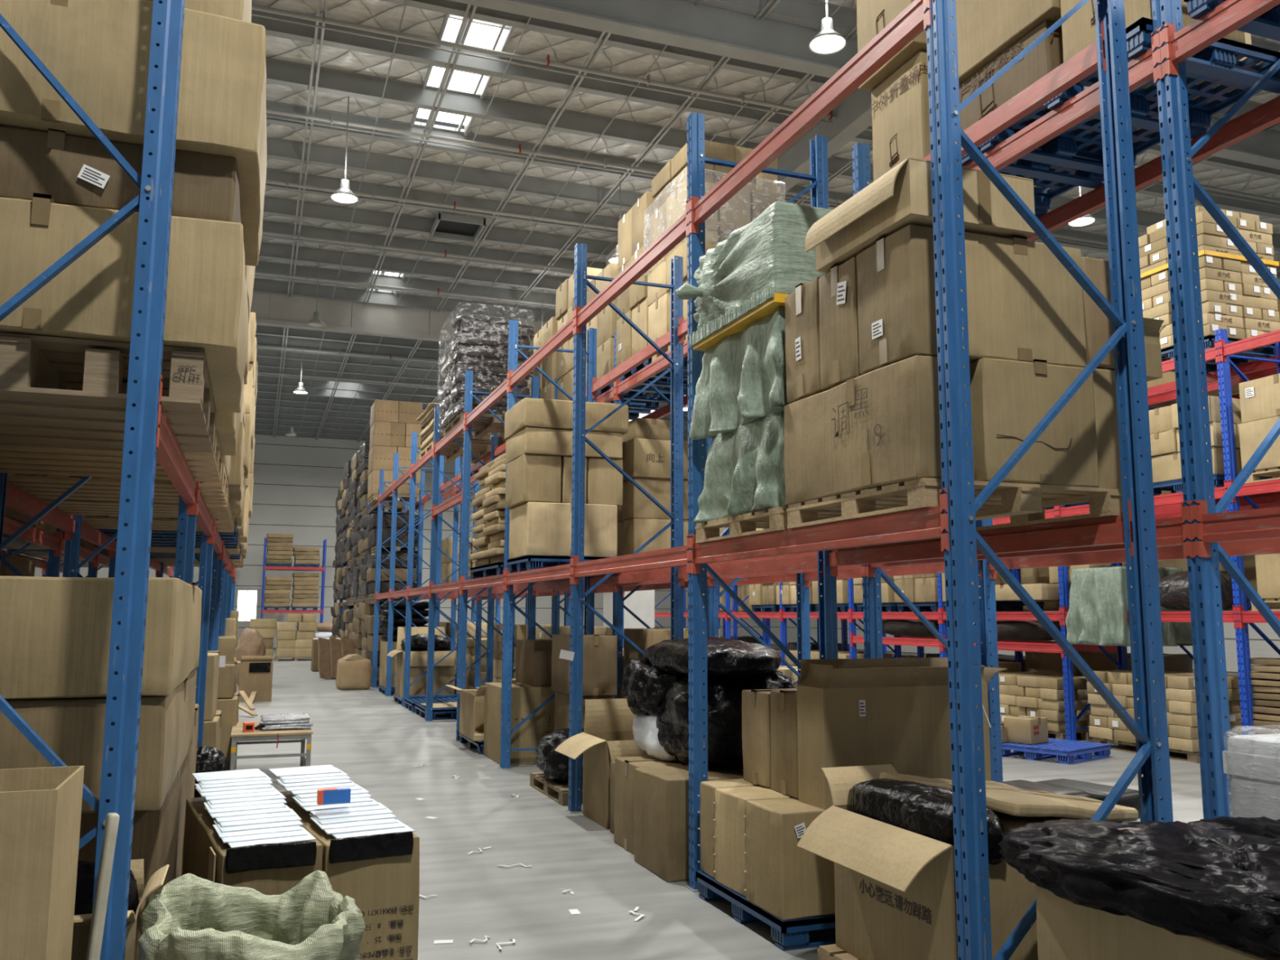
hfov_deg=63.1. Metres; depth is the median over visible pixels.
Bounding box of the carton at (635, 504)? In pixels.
[617,477,673,522]
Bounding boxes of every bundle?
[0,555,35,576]
[330,625,334,635]
[331,580,337,591]
[331,607,336,616]
[332,560,340,568]
[332,616,336,625]
[332,623,337,631]
[333,524,342,534]
[333,541,340,553]
[333,590,346,599]
[334,557,346,566]
[334,603,342,615]
[335,495,339,506]
[335,513,339,524]
[335,519,346,532]
[335,568,340,582]
[336,548,341,559]
[336,613,342,628]
[337,498,342,511]
[337,571,343,583]
[337,591,346,599]
[337,628,341,635]
[338,540,342,549]
[339,480,344,492]
[339,490,343,500]
[339,498,344,511]
[340,507,346,518]
[340,551,347,564]
[340,584,346,598]
[340,616,345,630]
[340,630,344,637]
[341,515,349,528]
[341,540,345,552]
[341,576,346,585]
[342,467,346,482]
[342,528,348,541]
[342,541,346,551]
[342,550,347,562]
[342,566,347,576]
[342,604,353,614]
[342,608,349,622]
[343,486,348,500]
[343,497,349,509]
[343,622,349,630]
[344,461,351,476]
[344,473,351,488]
[344,527,354,539]
[344,580,352,589]
[344,588,350,597]
[344,630,348,637]
[345,514,349,525]
[346,537,353,551]
[346,550,352,560]
[346,622,352,632]
[347,475,352,493]
[347,502,351,514]
[348,492,352,502]
[348,573,355,585]
[348,608,353,622]
[348,631,352,639]
[349,453,355,471]
[349,505,357,519]
[349,586,353,597]
[350,557,355,573]
[351,467,359,483]
[351,479,358,497]
[351,493,358,508]
[351,531,356,546]
[351,544,355,558]
[351,617,355,631]
[352,452,359,471]
[352,566,360,581]
[352,580,359,596]
[352,604,359,618]
[352,631,355,639]
[353,544,360,555]
[353,647,360,655]
[354,514,361,531]
[354,618,361,633]
[354,632,361,648]
[355,488,360,499]
[355,530,359,546]
[355,607,362,619]
[356,464,361,475]
[356,497,362,514]
[356,569,364,586]
[357,515,366,531]
[357,557,364,568]
[357,585,362,595]
[358,451,361,466]
[358,467,368,484]
[358,528,365,540]
[358,537,364,553]
[359,480,368,497]
[359,603,387,618]
[359,635,367,650]
[360,441,369,462]
[360,457,368,472]
[360,493,404,510]
[360,537,369,551]
[360,566,366,580]
[360,619,368,636]
[360,648,366,657]
[361,580,371,595]
[364,513,408,528]
[364,527,370,539]
[364,547,408,566]
[364,552,417,569]
[364,615,387,633]
[364,650,380,665]
[365,567,417,582]
[366,633,384,651]
[368,512,418,530]
[368,527,417,547]
[368,581,416,594]
[371,665,379,681]
[379,616,428,625]
[380,608,428,617]
[380,633,397,641]
[381,624,428,633]
[382,600,428,609]
[437,373,527,401]
[440,330,529,364]
[440,343,529,377]
[440,381,529,410]
[440,403,506,428]
[443,364,533,387]
[443,393,531,418]
[444,320,533,351]
[444,355,525,384]
[450,315,487,329]
[485,317,521,325]
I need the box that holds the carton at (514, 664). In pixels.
[513,662,515,677]
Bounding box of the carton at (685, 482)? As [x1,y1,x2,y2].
[683,479,703,519]
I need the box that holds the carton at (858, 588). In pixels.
[853,583,862,603]
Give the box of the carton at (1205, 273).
[1168,266,1241,286]
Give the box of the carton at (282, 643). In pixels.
[276,639,296,648]
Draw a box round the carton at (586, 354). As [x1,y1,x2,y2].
[583,354,588,386]
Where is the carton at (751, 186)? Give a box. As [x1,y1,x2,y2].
[743,177,755,191]
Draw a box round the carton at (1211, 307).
[1196,301,1226,315]
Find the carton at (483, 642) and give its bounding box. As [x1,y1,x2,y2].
[474,639,493,655]
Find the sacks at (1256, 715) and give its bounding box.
[1245,711,1279,720]
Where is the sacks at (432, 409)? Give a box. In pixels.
[420,406,444,424]
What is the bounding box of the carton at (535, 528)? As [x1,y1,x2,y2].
[508,502,617,559]
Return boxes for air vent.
[430,212,485,242]
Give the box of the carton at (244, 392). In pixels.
[242,386,245,420]
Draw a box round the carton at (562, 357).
[556,341,568,380]
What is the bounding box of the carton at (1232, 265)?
[1221,258,1241,272]
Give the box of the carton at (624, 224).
[617,208,631,271]
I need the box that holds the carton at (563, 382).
[557,373,568,400]
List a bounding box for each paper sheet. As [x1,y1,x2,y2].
[472,693,484,698]
[493,677,517,681]
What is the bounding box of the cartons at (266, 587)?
[264,585,291,589]
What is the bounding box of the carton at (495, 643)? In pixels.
[493,641,500,659]
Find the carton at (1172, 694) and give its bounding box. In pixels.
[1165,688,1223,702]
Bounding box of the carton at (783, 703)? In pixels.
[769,688,798,799]
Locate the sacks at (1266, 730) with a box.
[1246,725,1279,733]
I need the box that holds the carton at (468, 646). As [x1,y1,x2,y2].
[466,638,470,653]
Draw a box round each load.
[1070,564,1125,585]
[1159,570,1249,610]
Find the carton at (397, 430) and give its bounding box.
[387,422,407,448]
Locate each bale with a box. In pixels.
[2,530,65,543]
[4,506,32,524]
[4,538,97,550]
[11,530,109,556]
[26,554,109,559]
[31,520,55,534]
[60,560,99,564]
[78,564,106,567]
[720,527,724,533]
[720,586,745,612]
[720,635,764,644]
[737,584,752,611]
[787,642,849,650]
[848,649,864,652]
[878,618,946,636]
[892,653,917,657]
[925,653,1007,657]
[973,620,1061,640]
[998,655,1025,671]
[1003,568,1026,610]
[1021,566,1068,611]
[1025,650,1111,675]
[1080,652,1194,675]
[1090,562,1125,565]
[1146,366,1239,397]
[1148,400,1177,410]
[1157,556,1232,610]
[1160,490,1170,494]
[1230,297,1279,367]
[1243,555,1279,610]
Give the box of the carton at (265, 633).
[248,627,275,638]
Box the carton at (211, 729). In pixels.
[202,710,222,750]
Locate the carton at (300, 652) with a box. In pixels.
[295,648,311,657]
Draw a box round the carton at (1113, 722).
[1107,716,1128,730]
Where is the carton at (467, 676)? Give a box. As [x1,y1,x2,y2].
[454,672,468,693]
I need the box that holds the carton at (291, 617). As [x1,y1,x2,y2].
[287,613,302,622]
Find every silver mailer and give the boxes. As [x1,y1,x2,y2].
[259,716,308,724]
[260,712,311,721]
[262,725,311,729]
[263,720,312,727]
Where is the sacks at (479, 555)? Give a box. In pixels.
[470,551,493,559]
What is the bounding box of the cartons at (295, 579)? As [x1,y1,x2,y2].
[293,577,319,581]
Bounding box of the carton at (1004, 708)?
[1000,703,1010,714]
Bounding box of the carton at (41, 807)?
[0,765,84,959]
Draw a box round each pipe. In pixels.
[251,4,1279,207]
[253,271,555,308]
[256,345,441,364]
[257,371,668,405]
[261,231,574,274]
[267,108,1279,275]
[268,177,617,233]
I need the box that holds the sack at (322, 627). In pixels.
[316,622,333,631]
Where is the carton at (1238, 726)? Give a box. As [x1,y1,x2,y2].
[1234,724,1242,734]
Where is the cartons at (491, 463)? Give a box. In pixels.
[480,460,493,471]
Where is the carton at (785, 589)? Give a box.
[776,585,790,604]
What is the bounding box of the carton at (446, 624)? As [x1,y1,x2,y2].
[443,622,448,635]
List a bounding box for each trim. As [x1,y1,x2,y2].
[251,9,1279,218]
[252,277,555,322]
[253,261,555,306]
[253,424,422,439]
[253,429,423,444]
[254,412,687,441]
[254,418,422,431]
[255,405,687,440]
[256,324,533,356]
[256,334,444,360]
[256,347,441,371]
[256,356,687,396]
[256,383,687,422]
[256,391,687,428]
[256,399,687,435]
[257,366,667,406]
[257,375,687,415]
[258,241,569,291]
[261,220,605,274]
[264,195,617,257]
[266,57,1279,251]
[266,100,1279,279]
[268,137,644,209]
[268,168,622,235]
[272,0,328,437]
[297,0,407,439]
[315,4,476,439]
[333,17,531,440]
[356,31,611,442]
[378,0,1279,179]
[408,0,700,401]
[431,0,780,402]
[444,87,871,458]
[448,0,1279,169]
[535,0,847,321]
[659,122,1279,419]
[684,0,1279,131]
[733,24,857,146]
[794,144,872,204]
[1250,36,1279,64]
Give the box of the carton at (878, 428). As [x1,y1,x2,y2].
[783,355,968,504]
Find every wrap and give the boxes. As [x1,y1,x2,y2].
[643,168,785,272]
[1224,727,1279,817]
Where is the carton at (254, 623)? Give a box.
[249,618,275,627]
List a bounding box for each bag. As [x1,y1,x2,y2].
[74,859,138,915]
[194,744,229,797]
[400,633,450,651]
[535,727,584,785]
[622,657,686,715]
[632,714,676,761]
[643,636,781,679]
[656,670,797,768]
[847,777,1004,864]
[997,818,1279,955]
[1188,816,1279,845]
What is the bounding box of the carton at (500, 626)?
[497,624,502,642]
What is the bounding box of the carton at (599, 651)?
[551,633,617,696]
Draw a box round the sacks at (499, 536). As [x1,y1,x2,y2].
[490,531,504,542]
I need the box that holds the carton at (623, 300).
[616,260,631,320]
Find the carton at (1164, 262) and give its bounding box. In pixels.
[1140,259,1168,279]
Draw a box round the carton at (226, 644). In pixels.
[207,635,235,662]
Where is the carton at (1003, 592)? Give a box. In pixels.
[978,583,1071,601]
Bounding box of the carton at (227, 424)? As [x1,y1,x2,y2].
[215,411,239,456]
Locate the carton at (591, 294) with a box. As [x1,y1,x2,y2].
[586,280,595,303]
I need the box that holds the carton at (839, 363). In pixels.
[818,257,862,390]
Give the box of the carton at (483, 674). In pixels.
[472,671,486,686]
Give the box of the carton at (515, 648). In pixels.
[513,644,516,662]
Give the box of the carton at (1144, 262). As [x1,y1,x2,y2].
[1139,255,1151,269]
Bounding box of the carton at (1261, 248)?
[1256,242,1274,256]
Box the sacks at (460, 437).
[420,433,490,449]
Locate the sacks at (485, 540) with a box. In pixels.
[472,536,490,546]
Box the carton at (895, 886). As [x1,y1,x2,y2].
[796,764,1038,959]
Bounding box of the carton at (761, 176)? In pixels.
[755,172,777,193]
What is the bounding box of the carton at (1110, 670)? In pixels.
[1110,670,1131,671]
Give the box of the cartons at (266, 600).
[264,597,291,602]
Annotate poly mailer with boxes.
[191,768,266,781]
[194,783,272,792]
[195,786,274,796]
[197,780,272,788]
[199,771,271,785]
[204,786,279,800]
[204,799,286,808]
[204,802,285,813]
[204,807,289,817]
[208,790,285,804]
[213,820,302,832]
[213,824,302,838]
[214,804,296,822]
[218,812,301,826]
[220,830,306,843]
[227,826,315,848]
[268,764,341,777]
[275,778,351,787]
[277,775,350,783]
[278,782,355,791]
[279,767,347,780]
[289,782,362,795]
[291,793,372,803]
[292,795,373,807]
[294,800,378,811]
[296,785,369,798]
[308,813,396,824]
[309,798,386,815]
[310,817,398,830]
[315,802,393,819]
[323,822,404,835]
[331,819,414,839]
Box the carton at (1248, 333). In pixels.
[1244,328,1263,338]
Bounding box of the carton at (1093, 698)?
[1088,693,1106,705]
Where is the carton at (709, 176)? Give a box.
[672,162,715,191]
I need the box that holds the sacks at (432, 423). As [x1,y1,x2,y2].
[419,419,442,436]
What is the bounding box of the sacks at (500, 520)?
[486,516,504,527]
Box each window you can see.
[236,589,257,621]
[364,271,401,295]
[370,270,405,279]
[410,79,480,136]
[422,33,499,99]
[437,13,514,52]
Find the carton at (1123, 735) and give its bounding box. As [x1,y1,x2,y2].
[1114,728,1135,743]
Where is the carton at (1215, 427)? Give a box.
[1175,422,1236,452]
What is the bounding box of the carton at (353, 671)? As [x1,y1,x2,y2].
[336,653,371,689]
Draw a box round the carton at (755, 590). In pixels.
[749,583,762,604]
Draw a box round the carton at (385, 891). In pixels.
[279,791,419,959]
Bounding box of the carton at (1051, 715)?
[1040,708,1075,721]
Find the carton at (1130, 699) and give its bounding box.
[1127,696,1138,707]
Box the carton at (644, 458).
[620,438,673,480]
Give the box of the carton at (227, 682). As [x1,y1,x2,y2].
[217,662,236,697]
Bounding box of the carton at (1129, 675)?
[1127,673,1137,684]
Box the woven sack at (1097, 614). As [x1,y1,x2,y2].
[1065,566,1192,646]
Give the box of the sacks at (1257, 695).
[1250,691,1279,700]
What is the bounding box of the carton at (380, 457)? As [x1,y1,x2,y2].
[368,445,396,475]
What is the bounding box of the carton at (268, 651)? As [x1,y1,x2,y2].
[265,648,273,660]
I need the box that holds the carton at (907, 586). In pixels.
[893,578,915,602]
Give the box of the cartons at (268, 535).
[266,533,293,538]
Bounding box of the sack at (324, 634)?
[315,631,330,638]
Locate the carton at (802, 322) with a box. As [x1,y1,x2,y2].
[784,277,822,404]
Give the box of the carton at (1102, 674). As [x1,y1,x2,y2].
[1087,670,1121,682]
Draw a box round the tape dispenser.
[242,721,265,732]
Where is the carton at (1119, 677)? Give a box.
[1107,671,1132,684]
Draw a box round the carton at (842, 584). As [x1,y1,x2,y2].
[836,579,856,604]
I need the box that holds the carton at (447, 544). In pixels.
[441,537,471,564]
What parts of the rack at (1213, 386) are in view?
upright post, upright post, upright post, upright post, upright post, upright post, upright post, upright post, upright post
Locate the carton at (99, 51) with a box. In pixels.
[0,0,270,266]
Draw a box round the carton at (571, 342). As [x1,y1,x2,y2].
[568,335,573,371]
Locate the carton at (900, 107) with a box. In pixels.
[870,49,930,181]
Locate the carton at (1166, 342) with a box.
[1160,335,1172,349]
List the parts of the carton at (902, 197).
lid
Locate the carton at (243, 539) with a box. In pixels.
[238,486,249,542]
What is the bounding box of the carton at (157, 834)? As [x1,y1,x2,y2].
[78,755,186,902]
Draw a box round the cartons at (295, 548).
[293,546,319,551]
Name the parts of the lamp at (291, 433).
lamp shade, rod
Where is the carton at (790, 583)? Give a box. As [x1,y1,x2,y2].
[789,580,812,585]
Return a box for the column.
[603,248,654,628]
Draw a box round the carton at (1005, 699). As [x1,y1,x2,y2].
[999,693,1020,705]
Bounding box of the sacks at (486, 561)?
[475,557,491,566]
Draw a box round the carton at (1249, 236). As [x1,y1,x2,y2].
[1239,229,1271,244]
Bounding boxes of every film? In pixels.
[225,841,317,874]
[329,832,413,865]
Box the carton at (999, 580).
[942,568,1009,601]
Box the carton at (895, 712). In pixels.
[796,657,1007,809]
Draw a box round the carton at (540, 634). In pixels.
[535,626,601,639]
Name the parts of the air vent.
panel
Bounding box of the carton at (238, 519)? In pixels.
[235,466,245,526]
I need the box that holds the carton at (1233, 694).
[1223,688,1239,700]
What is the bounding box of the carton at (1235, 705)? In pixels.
[1229,700,1240,712]
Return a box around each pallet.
[0,332,216,453]
[0,426,222,482]
[7,462,227,504]
[38,486,231,519]
[81,505,235,532]
[97,515,236,541]
[150,537,239,554]
[150,544,241,559]
[151,528,239,548]
[151,551,242,563]
[164,554,243,567]
[263,606,289,609]
[265,563,291,566]
[274,656,311,661]
[291,606,317,609]
[293,563,319,567]
[350,596,387,601]
[358,595,399,599]
[360,551,364,558]
[361,506,404,515]
[364,594,405,599]
[368,494,418,506]
[368,593,416,599]
[370,545,417,552]
[378,684,395,695]
[393,693,455,706]
[404,697,457,712]
[414,703,457,719]
[419,440,491,463]
[443,411,506,440]
[458,730,484,754]
[470,468,479,476]
[470,561,546,578]
[506,555,611,573]
[529,771,582,805]
[585,378,687,410]
[607,400,651,419]
[619,355,687,388]
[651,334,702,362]
[695,506,841,543]
[695,870,835,951]
[751,604,790,612]
[778,604,818,612]
[786,477,1128,531]
[814,603,888,612]
[817,943,860,959]
[856,602,932,612]
[897,602,981,611]
[942,601,1044,611]
[955,146,1104,217]
[978,17,1279,174]
[1000,723,1093,740]
[1001,737,1111,764]
[1044,502,1088,510]
[1092,737,1199,763]
[1152,474,1272,495]
[1160,335,1275,373]
[1183,0,1279,41]
[1244,467,1279,484]
[1250,599,1279,610]
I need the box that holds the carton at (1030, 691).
[1025,686,1040,697]
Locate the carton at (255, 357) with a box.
[253,338,256,386]
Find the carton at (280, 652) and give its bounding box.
[275,647,295,657]
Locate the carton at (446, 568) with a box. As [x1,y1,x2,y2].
[440,562,471,583]
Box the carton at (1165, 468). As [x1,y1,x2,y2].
[1151,446,1241,483]
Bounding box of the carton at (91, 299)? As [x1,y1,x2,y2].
[0,192,247,413]
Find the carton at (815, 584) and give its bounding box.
[812,580,822,604]
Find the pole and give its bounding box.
[88,811,121,959]
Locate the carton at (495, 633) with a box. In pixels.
[493,624,498,641]
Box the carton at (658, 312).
[648,293,668,345]
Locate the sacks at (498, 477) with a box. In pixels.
[485,471,506,485]
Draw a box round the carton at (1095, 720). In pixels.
[1088,714,1107,727]
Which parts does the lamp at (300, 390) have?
lamp shade, rod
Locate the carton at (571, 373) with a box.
[568,368,573,399]
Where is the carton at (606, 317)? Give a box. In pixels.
[596,299,616,347]
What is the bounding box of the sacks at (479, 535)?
[475,530,493,539]
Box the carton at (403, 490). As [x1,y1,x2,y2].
[397,471,420,496]
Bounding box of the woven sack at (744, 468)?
[692,411,788,522]
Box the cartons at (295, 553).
[293,551,319,555]
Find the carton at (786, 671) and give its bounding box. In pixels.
[776,666,792,678]
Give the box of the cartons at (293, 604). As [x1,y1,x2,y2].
[290,602,317,606]
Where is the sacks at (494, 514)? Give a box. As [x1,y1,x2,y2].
[484,510,505,521]
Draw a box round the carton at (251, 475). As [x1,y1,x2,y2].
[248,472,253,517]
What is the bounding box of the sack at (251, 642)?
[235,627,266,685]
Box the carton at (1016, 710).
[1009,705,1026,715]
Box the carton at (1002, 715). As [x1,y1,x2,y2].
[1000,713,1016,724]
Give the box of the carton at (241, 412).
[240,372,244,422]
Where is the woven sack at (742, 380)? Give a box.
[688,306,788,439]
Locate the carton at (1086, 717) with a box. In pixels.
[1075,709,1091,720]
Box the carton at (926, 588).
[914,577,937,602]
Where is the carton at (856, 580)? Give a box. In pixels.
[853,577,862,584]
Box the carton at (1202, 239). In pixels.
[1196,233,1220,247]
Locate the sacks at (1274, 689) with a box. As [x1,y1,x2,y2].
[1252,684,1279,693]
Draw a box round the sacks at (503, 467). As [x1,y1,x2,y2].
[488,464,506,476]
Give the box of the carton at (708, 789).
[697,779,759,878]
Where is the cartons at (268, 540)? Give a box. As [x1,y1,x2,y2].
[266,537,293,542]
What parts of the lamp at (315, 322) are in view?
lamp shade, rod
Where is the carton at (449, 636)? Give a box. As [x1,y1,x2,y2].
[448,635,487,650]
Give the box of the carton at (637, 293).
[629,244,648,309]
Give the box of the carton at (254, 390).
[250,386,255,448]
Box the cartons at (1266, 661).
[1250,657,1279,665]
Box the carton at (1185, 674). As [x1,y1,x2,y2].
[1173,673,1194,675]
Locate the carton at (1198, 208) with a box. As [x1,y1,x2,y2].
[1195,205,1207,213]
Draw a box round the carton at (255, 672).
[236,655,273,702]
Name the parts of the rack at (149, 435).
upright post, upright post, upright post, upright post, upright post, upright post, upright post, upright post, upright post, upright post, upright post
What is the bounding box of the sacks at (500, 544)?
[488,539,504,549]
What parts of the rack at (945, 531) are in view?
upright post, upright post, upright post, upright post, upright post, upright post, upright post, upright post, upright post, upright post, upright post, plate, upright post, upright post, upright post, plate, upright post, upright post, upright post, upright post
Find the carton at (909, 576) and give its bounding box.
[893,574,917,579]
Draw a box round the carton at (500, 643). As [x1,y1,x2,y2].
[498,642,502,659]
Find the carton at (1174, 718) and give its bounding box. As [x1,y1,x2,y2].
[1166,711,1197,726]
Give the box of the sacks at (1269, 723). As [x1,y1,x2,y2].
[1246,719,1279,728]
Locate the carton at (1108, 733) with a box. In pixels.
[1088,725,1115,739]
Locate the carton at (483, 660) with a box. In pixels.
[473,654,493,671]
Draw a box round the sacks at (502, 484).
[492,480,505,489]
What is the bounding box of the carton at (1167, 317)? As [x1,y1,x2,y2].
[1152,313,1172,327]
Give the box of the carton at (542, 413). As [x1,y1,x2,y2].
[504,397,629,439]
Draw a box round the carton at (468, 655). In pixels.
[466,653,470,669]
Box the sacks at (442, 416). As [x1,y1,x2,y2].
[422,415,443,431]
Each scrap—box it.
[417,893,437,897]
[433,939,453,943]
[467,846,491,853]
[469,935,490,942]
[495,937,515,949]
[497,862,532,866]
[559,888,573,893]
[568,908,580,914]
[629,906,644,920]
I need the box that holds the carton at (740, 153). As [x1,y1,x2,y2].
[734,146,777,168]
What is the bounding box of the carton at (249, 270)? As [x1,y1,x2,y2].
[244,265,253,339]
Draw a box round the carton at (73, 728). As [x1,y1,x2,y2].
[0,670,195,813]
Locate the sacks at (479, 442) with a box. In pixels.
[422,437,491,450]
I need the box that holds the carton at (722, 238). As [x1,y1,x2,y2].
[717,232,730,243]
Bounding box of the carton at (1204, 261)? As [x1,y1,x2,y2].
[1194,255,1222,271]
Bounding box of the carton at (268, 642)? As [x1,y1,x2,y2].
[262,638,273,648]
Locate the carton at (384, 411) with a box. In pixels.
[369,399,399,428]
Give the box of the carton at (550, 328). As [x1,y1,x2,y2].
[542,316,558,345]
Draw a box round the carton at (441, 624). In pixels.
[439,622,444,626]
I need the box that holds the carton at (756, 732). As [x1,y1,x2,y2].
[742,688,796,788]
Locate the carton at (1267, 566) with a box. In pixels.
[1254,553,1279,599]
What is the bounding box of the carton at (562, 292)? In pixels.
[555,279,568,319]
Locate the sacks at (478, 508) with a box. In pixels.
[476,504,488,511]
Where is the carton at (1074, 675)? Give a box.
[1047,674,1084,676]
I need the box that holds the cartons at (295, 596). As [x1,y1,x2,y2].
[292,594,319,598]
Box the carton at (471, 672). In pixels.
[469,670,473,685]
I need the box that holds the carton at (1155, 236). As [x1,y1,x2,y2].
[1149,226,1166,243]
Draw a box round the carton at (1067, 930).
[1035,884,1279,959]
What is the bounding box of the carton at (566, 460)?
[560,455,586,504]
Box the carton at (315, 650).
[311,638,341,671]
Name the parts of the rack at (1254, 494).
upright post, upright post, upright post, upright post, upright post, upright post, upright post, upright post, upright post, upright post, upright post, upright post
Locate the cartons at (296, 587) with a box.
[293,585,319,590]
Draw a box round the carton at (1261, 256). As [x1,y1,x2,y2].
[1238,250,1274,266]
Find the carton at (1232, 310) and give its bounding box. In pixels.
[1225,304,1242,317]
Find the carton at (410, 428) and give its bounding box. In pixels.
[404,423,421,448]
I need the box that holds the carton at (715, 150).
[671,139,734,178]
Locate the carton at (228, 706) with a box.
[216,693,239,770]
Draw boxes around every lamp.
[284,386,297,436]
[293,338,307,394]
[306,244,325,328]
[329,96,358,204]
[542,289,542,327]
[608,177,621,262]
[808,0,846,54]
[1067,186,1095,226]
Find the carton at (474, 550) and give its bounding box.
[470,538,477,563]
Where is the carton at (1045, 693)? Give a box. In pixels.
[1040,688,1075,699]
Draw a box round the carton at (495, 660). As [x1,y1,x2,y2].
[493,658,497,676]
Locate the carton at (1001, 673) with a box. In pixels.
[998,671,1015,674]
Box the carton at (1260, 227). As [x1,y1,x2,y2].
[1253,221,1273,235]
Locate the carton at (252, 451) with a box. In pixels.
[249,435,254,472]
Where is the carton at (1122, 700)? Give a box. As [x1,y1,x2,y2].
[1106,694,1128,707]
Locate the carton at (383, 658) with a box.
[378,640,396,687]
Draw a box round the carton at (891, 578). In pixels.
[880,576,893,582]
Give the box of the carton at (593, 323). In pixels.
[583,315,597,351]
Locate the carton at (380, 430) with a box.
[369,421,391,450]
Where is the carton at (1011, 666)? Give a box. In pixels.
[974,661,1022,672]
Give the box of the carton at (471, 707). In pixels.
[445,684,486,741]
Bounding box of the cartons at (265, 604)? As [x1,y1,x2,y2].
[262,602,289,606]
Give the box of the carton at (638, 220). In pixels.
[631,191,653,256]
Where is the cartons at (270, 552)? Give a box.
[266,550,293,555]
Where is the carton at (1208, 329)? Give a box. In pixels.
[1199,324,1226,338]
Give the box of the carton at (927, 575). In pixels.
[914,573,937,577]
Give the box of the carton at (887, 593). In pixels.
[877,582,894,603]
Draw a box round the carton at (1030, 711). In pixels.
[1026,706,1042,716]
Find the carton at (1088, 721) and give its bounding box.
[1086,720,1090,730]
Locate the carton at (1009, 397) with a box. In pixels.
[969,357,1098,487]
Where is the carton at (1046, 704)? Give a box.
[1037,697,1087,710]
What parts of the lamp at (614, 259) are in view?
lamp shade, rod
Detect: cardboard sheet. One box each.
[317,637,336,679]
[329,636,342,677]
[341,636,354,657]
[416,402,440,421]
[420,702,457,707]
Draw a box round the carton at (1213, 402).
[1172,395,1241,428]
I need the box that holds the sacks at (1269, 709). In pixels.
[1244,704,1279,714]
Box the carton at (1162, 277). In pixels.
[1151,270,1168,286]
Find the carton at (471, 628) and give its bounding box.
[448,622,494,636]
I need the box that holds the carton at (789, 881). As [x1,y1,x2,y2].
[743,797,835,919]
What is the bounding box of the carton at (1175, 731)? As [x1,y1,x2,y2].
[1168,724,1198,739]
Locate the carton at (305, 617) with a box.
[302,613,315,622]
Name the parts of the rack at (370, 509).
upright post, upright post, upright post, upright post, upright post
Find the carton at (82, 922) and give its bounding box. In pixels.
[71,858,168,959]
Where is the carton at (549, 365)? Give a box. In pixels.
[542,351,556,388]
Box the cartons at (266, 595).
[263,593,289,598]
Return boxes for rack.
[0,0,236,959]
[1,516,109,577]
[260,537,326,631]
[333,489,420,687]
[371,0,1173,959]
[440,0,1279,818]
[654,328,1279,740]
[723,366,1279,671]
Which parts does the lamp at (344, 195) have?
lamp shade, rod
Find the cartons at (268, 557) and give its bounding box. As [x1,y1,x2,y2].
[266,555,291,559]
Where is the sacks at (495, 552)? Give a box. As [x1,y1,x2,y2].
[484,547,504,556]
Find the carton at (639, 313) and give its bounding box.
[631,297,648,355]
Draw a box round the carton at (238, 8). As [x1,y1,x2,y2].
[144,0,252,19]
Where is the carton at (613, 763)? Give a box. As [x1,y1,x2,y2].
[609,760,615,834]
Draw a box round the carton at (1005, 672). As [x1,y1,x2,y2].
[1004,671,1046,673]
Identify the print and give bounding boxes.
[80,167,104,185]
[795,341,800,357]
[795,825,804,835]
[837,285,844,301]
[872,323,881,336]
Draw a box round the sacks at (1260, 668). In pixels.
[1250,664,1279,672]
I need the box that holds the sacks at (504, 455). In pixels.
[493,452,506,463]
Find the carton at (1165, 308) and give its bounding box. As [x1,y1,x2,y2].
[1142,302,1171,319]
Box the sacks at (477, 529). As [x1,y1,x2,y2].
[472,522,486,533]
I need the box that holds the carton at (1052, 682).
[1036,676,1086,688]
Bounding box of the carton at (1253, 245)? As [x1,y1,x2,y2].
[1237,240,1256,253]
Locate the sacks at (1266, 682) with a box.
[1243,678,1279,685]
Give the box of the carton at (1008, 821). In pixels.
[993,810,1119,835]
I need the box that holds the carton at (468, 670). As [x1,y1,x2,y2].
[466,669,471,684]
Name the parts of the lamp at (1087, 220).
lamp shade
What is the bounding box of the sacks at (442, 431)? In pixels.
[422,428,491,444]
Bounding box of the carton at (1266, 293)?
[1258,287,1277,300]
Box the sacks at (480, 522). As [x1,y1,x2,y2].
[474,517,487,526]
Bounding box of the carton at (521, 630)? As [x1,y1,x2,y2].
[514,624,564,643]
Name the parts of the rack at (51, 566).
upright post, upright post, upright post, upright post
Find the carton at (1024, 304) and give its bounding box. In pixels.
[958,231,1086,368]
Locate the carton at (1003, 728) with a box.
[1000,725,1007,742]
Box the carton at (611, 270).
[595,262,617,299]
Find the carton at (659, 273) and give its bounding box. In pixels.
[647,254,670,306]
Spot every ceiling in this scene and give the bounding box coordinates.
[251,0,1279,310]
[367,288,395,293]
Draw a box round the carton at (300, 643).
[295,639,311,648]
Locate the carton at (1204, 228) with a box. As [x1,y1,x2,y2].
[1192,222,1239,238]
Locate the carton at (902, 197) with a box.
[804,157,1035,272]
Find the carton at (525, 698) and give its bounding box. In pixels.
[484,681,555,764]
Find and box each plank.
[238,690,255,709]
[238,703,257,715]
[248,691,256,702]
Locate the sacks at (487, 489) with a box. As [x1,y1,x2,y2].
[475,486,492,498]
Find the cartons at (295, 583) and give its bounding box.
[292,581,319,586]
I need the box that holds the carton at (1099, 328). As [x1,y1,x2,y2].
[1081,255,1119,371]
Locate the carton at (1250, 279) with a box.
[1240,273,1269,288]
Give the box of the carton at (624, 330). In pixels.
[616,309,631,366]

